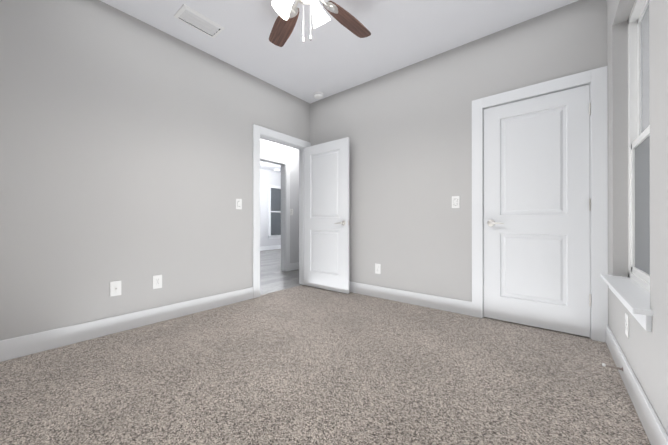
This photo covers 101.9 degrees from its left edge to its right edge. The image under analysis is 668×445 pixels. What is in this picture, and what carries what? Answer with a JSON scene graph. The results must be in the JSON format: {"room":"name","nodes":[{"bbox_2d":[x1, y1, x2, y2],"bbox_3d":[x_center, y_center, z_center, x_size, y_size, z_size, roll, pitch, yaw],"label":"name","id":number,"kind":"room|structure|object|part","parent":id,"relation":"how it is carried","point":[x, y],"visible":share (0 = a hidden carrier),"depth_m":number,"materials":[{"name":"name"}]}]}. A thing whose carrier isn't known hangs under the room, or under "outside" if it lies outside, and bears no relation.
{"room":"empty bedroom","nodes":[
{"label":"empty bedroom","id":0,"kind":"room"},
{"bbox_2d":[0,0,309,340],"bbox_3d":[-1.518,-0.439,2.785,0.120,2.740,3.520,0,0,39],"label":"wall","id":1,"kind":"structure","parent":0,"point":[126,150],"depth_m":2.29,"materials":[{"name":"grey paint"}]},
{"bbox_2d":[110,281,120,296],"bbox_3d":[-1.841,0.557,2.285,0.005,0.124,0.076,0,0,39],"label":"outlet","id":2,"kind":"object","parent":1,"relation":"attached to","point":[113,286],"visible":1,"depth_m":2.28,"materials":[{"name":"white plastic"}]},
{"bbox_2d":[0,287,252,361],"bbox_3d":[-1.746,0.860,2.394,0.014,0.140,2.390,0,0,39],"label":"baseboard","id":3,"kind":"structure","parent":1,"relation":"attached to","point":[18,347],"depth_m":2.24,"materials":[{"name":"white paint"}]},
{"bbox_2d":[153,275,161,288],"bbox_3d":[-1.645,0.553,2.525,0.007,0.124,0.076,0,0,39],"label":"outlet","id":4,"kind":"object","parent":1,"relation":"attached to","point":[156,281],"visible":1,"depth_m":2.52,"materials":[{"name":"white plastic"}]},
{"bbox_2d":[236,199,241,208],"bbox_3d":[-1.117,-0.216,3.181,0.006,0.124,0.076,0,0,39],"label":"light switch","id":5,"kind":"object","parent":1,"relation":"attached to","point":[237,200],"visible":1,"depth_m":3.18,"materials":[{"name":"white plastic"}]},
{"bbox_2d":[253,124,310,298],"bbox_3d":[-0.729,-0.138,3.760,0.156,2.142,1.010,0,0,39],"label":"door frame","id":6,"kind":"structure","parent":1,"relation":"attached to","point":[259,130],"depth_m":3.40,"materials":[{"name":"white paint"}]},
{"bbox_2d":[304,137,348,293],"bbox_3d":[-0.124,-0.091,3.764,0.808,2.024,0.171,0,0,39],"label":"hall door","id":7,"kind":"structure","parent":1,"relation":"in","point":[326,215],"depth_m":3.72,"materials":[{"name":"white paint"}]},
{"bbox_2d":[260,169,280,246],"bbox_3d":[-3.585,-0.428,7.751,0.120,2.740,7.600,0,0,39],"label":"wall","id":8,"kind":"structure","parent":0,"point":[268,177],"depth_m":9.20,"materials":[{"name":"paint"}]},
{"bbox_2d":[260,245,280,250],"bbox_3d":[-3.532,0.872,7.706,0.014,0.140,7.400,0,0,39],"label":"baseboard","id":9,"kind":"structure","parent":8,"relation":"attached to","point":[274,247],"depth_m":9.35,"materials":[{"name":"white paint"}]},
{"bbox_2d":[268,185,280,238],"bbox_3d":[-1.905,-0.364,9.691,0.050,1.861,1.090,0,0,39],"label":"window","id":10,"kind":"structure","parent":8,"relation":"in","point":[274,212],"depth_m":9.50,"materials":[{"name":"white paint"}]},
{"bbox_3d":[-1.922,-0.378,9.705,0.006,1.650,0.870,0,0,39],"label":"glass","id":11,"kind":"part","parent":10,"relation":"part of","materials":[{"name":"glass"}]},
{"bbox_2d":[260,138,298,262],"bbox_3d":[-1.643,-0.435,4.379,0.120,2.740,4.800,0,0,39],"label":"wall","id":12,"kind":"structure","parent":0,"point":[267,147],"depth_m":5.31,"materials":[{"name":"paint"}]},
{"bbox_2d":[260,153,289,271],"bbox_3d":[-1.293,-0.136,4.812,0.156,2.142,1.215,0,0,39],"label":"trim","id":13,"kind":"structure","parent":12,"relation":"attached to","point":[285,213],"depth_m":5.19,"materials":[{"name":"white paint"}]},
{"bbox_2d":[290,262,298,270],"bbox_3d":[-0.470,0.868,5.720,0.014,0.140,1.235,0,0,39],"label":"baseboard","id":14,"kind":"structure","parent":12,"relation":"attached to","point":[294,266],"depth_m":5.33,"materials":[{"name":"white paint"}]},
{"bbox_2d":[260,249,300,294],"bbox_3d":[-2.211,0.974,6.636,5.955,0.052,7.600,0,0,39],"label":"floor","id":15,"kind":"structure","parent":0,"point":[274,277],"depth_m":4.82,"materials":[{"name":"wood"}]},
{"bbox_2d":[0,285,650,444],"bbox_3d":[-0.145,0.959,1.748,3.405,0.060,3.640,0,0,39],"label":"floor carpet","id":16,"kind":"object","parent":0,"point":[303,365],"visible":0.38,"depth_m":1.57,"materials":[{"name":"beige carpet"}]},
{"bbox_2d":[100,0,578,172],"bbox_3d":[-1.051,-1.853,5.369,9.360,0.100,8.120,0,0,39],"label":"ceiling","id":17,"kind":"structure","parent":0,"point":[333,56],"depth_m":2.59,"materials":[{"name":"white paint"}]},
{"bbox_2d":[174,4,224,37],"bbox_3d":[-1.212,-1.829,2.451,0.215,0.061,0.365,0,0,39],"label":"ceiling vent","id":18,"kind":"object","parent":17,"relation":"in","point":[183,14],"visible":0.96,"depth_m":2.43,"materials":[{"name":"white metal"}]},
{"bbox_2d":[313,91,323,98],"bbox_3d":[-0.218,-1.781,3.807,0.144,0.052,0.144,0,0,39],"label":"smoke detector","id":19,"kind":"object","parent":17,"relation":"attached to","point":[318,95],"visible":1,"depth_m":3.77,"materials":[{"name":"white plastic"}]},
{"bbox_2d":[269,0,370,46],"bbox_3d":[-0.155,-1.510,1.816,1.312,0.602,1.282,0,0,39],"label":"ceiling fan","id":20,"kind":"object","parent":17,"relation":"hanging from","point":[287,11],"visible":1,"depth_m":2.04,"materials":[{"name":"brown wood"}]},
{"bbox_3d":[-0.344,-1.452,1.802,0.151,0.162,0.134,0,0,39],"label":"lamp shade","id":21,"kind":"part","parent":20,"relation":"part of","materials":[{"name":"white glass"}]},
{"bbox_3d":[-0.405,-1.571,2.177,0.148,0.006,0.485,14,-7,-28],"label":"blade","id":22,"kind":"part","parent":20,"relation":"part of","materials":[{"name":"brown wood"}]},
{"bbox_3d":[-0.103,-1.452,1.907,0.133,0.162,0.157,0,0,39],"label":"lamp shade","id":23,"kind":"part","parent":20,"relation":"part of","materials":[{"name":"white glass"}]},
{"bbox_3d":[0.112,-1.571,2.114,0.148,0.006,0.485,16,11,42],"label":"blade","id":24,"kind":"part","parent":20,"relation":"part of","materials":[{"name":"brown wood"}]},
{"bbox_2d":[310,0,606,301],"bbox_3d":[0.933,-0.438,3.143,3.480,2.740,0.120,0,0,39],"label":"wall","id":25,"kind":"structure","parent":0,"point":[407,130],"depth_m":2.97,"materials":[{"name":"grey paint"}]},
{"bbox_2d":[375,263,380,273],"bbox_3d":[0.545,0.575,3.373,0.076,0.124,0.007,0,0,39],"label":"outlet","id":26,"kind":"object","parent":25,"relation":"attached to","point":[377,268],"visible":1,"depth_m":3.37,"materials":[{"name":"white plastic"}]},
{"bbox_2d":[349,281,471,315],"bbox_3d":[0.503,0.862,3.402,2.243,0.140,0.014,0,0,39],"label":"baseboard","id":27,"kind":"structure","parent":25,"relation":"attached to","point":[442,303],"depth_m":3.06,"materials":[{"name":"white paint"}]},
{"bbox_2d":[452,196,459,207],"bbox_3d":[1.257,-0.211,2.800,0.076,0.124,0.006,0,0,39],"label":"light switch","id":28,"kind":"object","parent":25,"relation":"attached to","point":[458,201],"visible":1,"depth_m":2.79,"materials":[{"name":"white plastic"}]},
{"bbox_2d":[484,84,590,336],"bbox_3d":[1.746,-0.094,2.389,0.761,2.024,0.103,0,0,39],"label":"closet door","id":29,"kind":"structure","parent":25,"relation":"in","point":[537,204],"depth_m":2.37,"materials":[{"name":"white paint"}]},
{"bbox_3d":[1.519,0.005,2.550,0.146,0.065,0.068,0,0,39],"label":"handle","id":30,"kind":"part","parent":29,"relation":"part of","materials":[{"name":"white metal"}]},
{"bbox_2d":[472,66,607,342],"bbox_3d":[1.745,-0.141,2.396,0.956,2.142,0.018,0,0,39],"label":"trim","id":31,"kind":"structure","parent":25,"relation":"attached to","point":[597,79],"depth_m":2.14,"materials":[{"name":"white paint"}]},
{"bbox_2d":[607,0,667,434],"bbox_3d":[1.078,-0.444,0.684,0.160,2.740,3.520,0,0,39],"label":"wall","id":32,"kind":"structure","parent":0,"point":[645,352],"depth_m":1.20,"materials":[{"name":"grey paint"}]},
{"bbox_2d":[600,0,652,331],"bbox_3d":[1.713,-0.467,1.528,0.205,1.874,1.050,0,0,39],"label":"window","id":33,"kind":"structure","parent":32,"relation":"in","point":[642,206],"depth_m":1.73,"materials":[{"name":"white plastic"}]},
{"bbox_3d":[1.755,-0.097,1.493,0.028,0.873,0.873,0,0,39],"label":"right window sash","id":34,"kind":"part","parent":33,"relation":"part of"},
{"bbox_3d":[1.778,-0.927,1.476,0.028,0.873,0.873,0,0,39],"label":"right window sash","id":35,"kind":"part","parent":33,"relation":"part of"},
{"bbox_2d":[625,312,628,337],"bbox_3d":[1.667,0.583,1.543,0.007,0.124,0.076,0,0,39],"label":"outlet","id":36,"kind":"object","parent":32,"relation":"attached to","point":[627,324],"visible":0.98,"depth_m":1.52,"materials":[{"name":"white plastic"}]},
{"bbox_2d":[606,325,667,444],"bbox_3d":[1.043,0.856,0.776,0.014,0.140,3.382,0,0,39],"label":"baseboard","id":37,"kind":"structure","parent":32,"relation":"attached to","point":[656,434],"depth_m":1.30,"materials":[{"name":"white paint"}]},
{"bbox_2d":[602,363,622,370],"bbox_3d":[1.652,0.856,1.606,0.088,0.026,0.026,0,0,39],"label":"door stop","id":38,"kind":"object","parent":37,"relation":"attached to","point":[606,365],"visible":1,"depth_m":1.60,"materials":[{"name":"silver metal"}]}
]}

